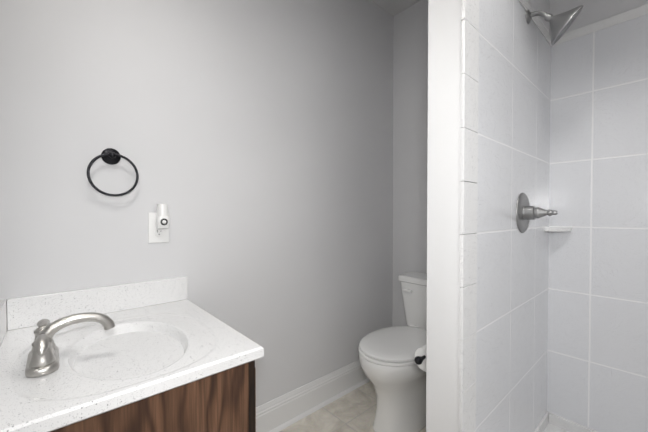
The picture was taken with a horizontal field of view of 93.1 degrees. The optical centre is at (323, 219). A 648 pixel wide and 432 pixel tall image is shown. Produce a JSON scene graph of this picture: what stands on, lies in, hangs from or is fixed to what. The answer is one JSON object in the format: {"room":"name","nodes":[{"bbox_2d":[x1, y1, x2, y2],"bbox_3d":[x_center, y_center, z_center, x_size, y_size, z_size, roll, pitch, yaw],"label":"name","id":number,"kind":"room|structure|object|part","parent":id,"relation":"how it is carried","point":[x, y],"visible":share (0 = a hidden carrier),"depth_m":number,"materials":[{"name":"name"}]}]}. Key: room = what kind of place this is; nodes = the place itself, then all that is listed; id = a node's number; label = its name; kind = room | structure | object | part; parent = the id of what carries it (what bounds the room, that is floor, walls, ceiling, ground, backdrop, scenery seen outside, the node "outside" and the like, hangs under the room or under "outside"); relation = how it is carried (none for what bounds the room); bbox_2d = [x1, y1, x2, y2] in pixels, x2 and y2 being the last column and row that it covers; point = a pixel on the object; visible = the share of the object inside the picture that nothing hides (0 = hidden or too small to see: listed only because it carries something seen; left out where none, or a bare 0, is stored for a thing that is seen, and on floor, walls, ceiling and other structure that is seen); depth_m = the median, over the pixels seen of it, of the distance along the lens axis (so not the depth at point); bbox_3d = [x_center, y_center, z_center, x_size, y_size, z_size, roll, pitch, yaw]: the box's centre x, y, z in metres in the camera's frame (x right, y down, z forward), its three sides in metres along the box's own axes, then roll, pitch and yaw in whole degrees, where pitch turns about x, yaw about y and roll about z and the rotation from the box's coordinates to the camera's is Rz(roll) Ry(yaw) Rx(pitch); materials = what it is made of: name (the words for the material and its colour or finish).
{"room":"bathroom","nodes":[
{"label":"bathroom","id":0,"kind":"room"},
{"bbox_2d":[0,0,393,406],"bbox_3d":[-0.287,-0.197,1.702,2.295,2.680,0.100,-1,1,-42],"label":"wall","id":1,"kind":"structure","parent":0,"point":[252,140],"depth_m":1.45,"materials":[{"name":"paint"}]},
{"bbox_2d":[87,148,138,195],"bbox_3d":[-0.793,-0.179,1.156,0.162,0.184,0.046,-1,1,-42],"label":"towel ring","id":2,"kind":"object","parent":1,"relation":"attached to","point":[110,156],"visible":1,"depth_m":1.15,"materials":[{"name":"black metal"}]},
{"bbox_2d":[148,204,169,242],"bbox_3d":[-0.671,0.015,1.259,0.078,0.162,0.058,-1,1,-42],"label":"electrical outlet","id":3,"kind":"object","parent":1,"relation":"attached to","point":[155,235],"depth_m":1.26,"materials":[{"name":"white plastic"}]},
{"bbox_3d":[-0.662,-0.015,1.261,0.049,0.103,0.050,-1,1,-42],"label":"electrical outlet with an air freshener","id":4,"kind":"part","parent":3,"relation":"part of","materials":[{"name":"white plastic"}]},
{"bbox_2d":[256,359,369,431],"bbox_3d":[-0.035,1.056,1.859,1.535,0.168,0.030,-1,1,-42],"label":"baseboard","id":5,"kind":"structure","parent":1,"relation":"attached to","point":[282,412],"depth_m":1.81,"materials":[{"name":"paint"}]},
{"bbox_2d":[279,381,425,431],"bbox_3d":[0.541,1.188,0.788,2.295,0.060,2.600,-1,1,-42],"label":"floor","id":6,"kind":"structure","parent":0,"point":[354,410],"depth_m":1.78,"materials":[{"name":"tile"}]},
{"bbox_2d":[0,276,263,431],"bbox_3d":[-0.593,0.705,0.936,0.602,0.900,0.662,-1,1,-42],"label":"bathroom vanity","id":7,"kind":"object","parent":6,"relation":"on","point":[164,355],"visible":1,"depth_m":0.82,"materials":[{"name":"white stone"}]},
{"bbox_2d":[25,312,114,377],"bbox_3d":[-0.659,0.304,0.809,0.181,0.110,0.223,-1,1,-42],"label":"faucet","id":8,"kind":"object","parent":7,"relation":"on","point":[43,358],"visible":1,"depth_m":0.76,"materials":[{"name":"silver metal"}]},
{"bbox_2d":[358,272,426,431],"bbox_3d":[0.514,0.759,1.799,0.768,0.764,0.468,-1,1,-42],"label":"toilet","id":9,"kind":"object","parent":6,"relation":"on","point":[395,374],"visible":0.69,"depth_m":1.62,"materials":[{"name":"white ceramic"}]},
{"bbox_2d":[534,412,596,431],"bbox_3d":[1.271,1.088,0.776,1.016,0.140,1.416,-1,1,-42],"label":"shower pan","id":10,"kind":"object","parent":6,"relation":"on","point":[550,422],"depth_m":1.56,"materials":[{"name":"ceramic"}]},
{"bbox_2d":[371,0,420,15],"bbox_3d":[0.541,-1.572,0.743,2.295,0.100,2.600,-1,1,-42],"label":"ceiling","id":11,"kind":"structure","parent":0,"point":[393,7],"depth_m":2.21,"materials":[{"name":"paint"}]},
{"bbox_2d":[426,0,549,431],"bbox_3d":[0.765,-0.191,1.327,1.016,2.680,0.111,-1,1,-42],"label":"wall","id":12,"kind":"structure","parent":0,"point":[443,168],"depth_m":0.99,"materials":[{"name":"paint"}]},
{"bbox_2d":[414,344,426,371],"bbox_3d":[0.468,0.563,1.251,0.244,0.094,0.150,-1,1,-42],"label":"toilet paper holder","id":13,"kind":"object","parent":12,"relation":"attached to","point":[420,357],"visible":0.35,"depth_m":1.23,"materials":[{"name":"white paper"}]},
{"bbox_2d":[458,0,478,431],"bbox_3d":[0.462,0.112,0.980,0.104,2.084,0.013,-1,1,-42],"label":"trim","id":14,"kind":"structure","parent":12,"relation":"attached to","point":[468,209],"depth_m":0.96,"materials":[{"name":"tile"}]},
{"bbox_2d":[475,0,550,431],"bbox_3d":[0.839,0.043,1.315,0.905,1.958,0.010,-1,1,-42],"label":"shower wall tile","id":15,"kind":"structure","parent":12,"relation":"attached to","point":[514,89],"depth_m":1.23,"materials":[{"name":"white tile"}]},
{"bbox_2d":[516,193,557,232],"bbox_3d":[0.895,-0.028,1.274,0.172,0.172,0.123,-1,1,-42],"label":"shower valve","id":16,"kind":"object","parent":15,"relation":"attached to","point":[526,212],"visible":1,"depth_m":1.28,"materials":[{"name":"silver metal"}]},
{"bbox_2d":[526,5,583,44],"bbox_3d":[0.968,-0.822,1.284,0.142,0.178,0.186,-1,1,-42],"label":"shower head","id":17,"kind":"object","parent":15,"relation":"attached to","point":[560,23],"visible":1,"depth_m":1.25},
{"bbox_2d":[519,0,553,45],"bbox_3d":[0.832,-0.915,1.282,0.870,0.044,0.006,-1,1,-42],"label":"trim","id":18,"kind":"structure","parent":12,"relation":"attached to","point":[524,3],"depth_m":1.42,"materials":[{"name":"tile"}]},
{"bbox_2d":[544,227,571,231],"bbox_3d":[1.177,0.049,1.544,0.095,0.023,0.095,-1,1,-42],"label":"shower shelf","id":19,"kind":"object","parent":12,"relation":"attached to","point":[557,229],"visible":1,"depth_m":1.52,"materials":[{"name":"stone"}]},
{"bbox_2d":[392,0,647,412],"bbox_3d":[1.396,-0.193,1.456,0.100,2.680,2.500,-1,1,-42],"label":"wall","id":20,"kind":"structure","parent":0,"point":[410,101],"depth_m":2.23,"materials":[{"name":"paint"}]},
{"bbox_2d":[547,14,647,431],"bbox_3d":[1.648,0.047,1.092,0.010,1.958,1.416,-1,1,-42],"label":"shower wall tile","id":21,"kind":"structure","parent":20,"relation":"attached to","point":[597,365],"depth_m":1.46,"materials":[{"name":"white tile"}]},
{"bbox_2d":[554,4,647,44],"bbox_3d":[1.644,-0.912,1.067,0.009,0.044,1.405,-1,1,-42],"label":"trim","id":22,"kind":"structure","parent":20,"relation":"attached to","point":[640,11],"depth_m":1.43,"materials":[{"name":"tile"}]}
]}

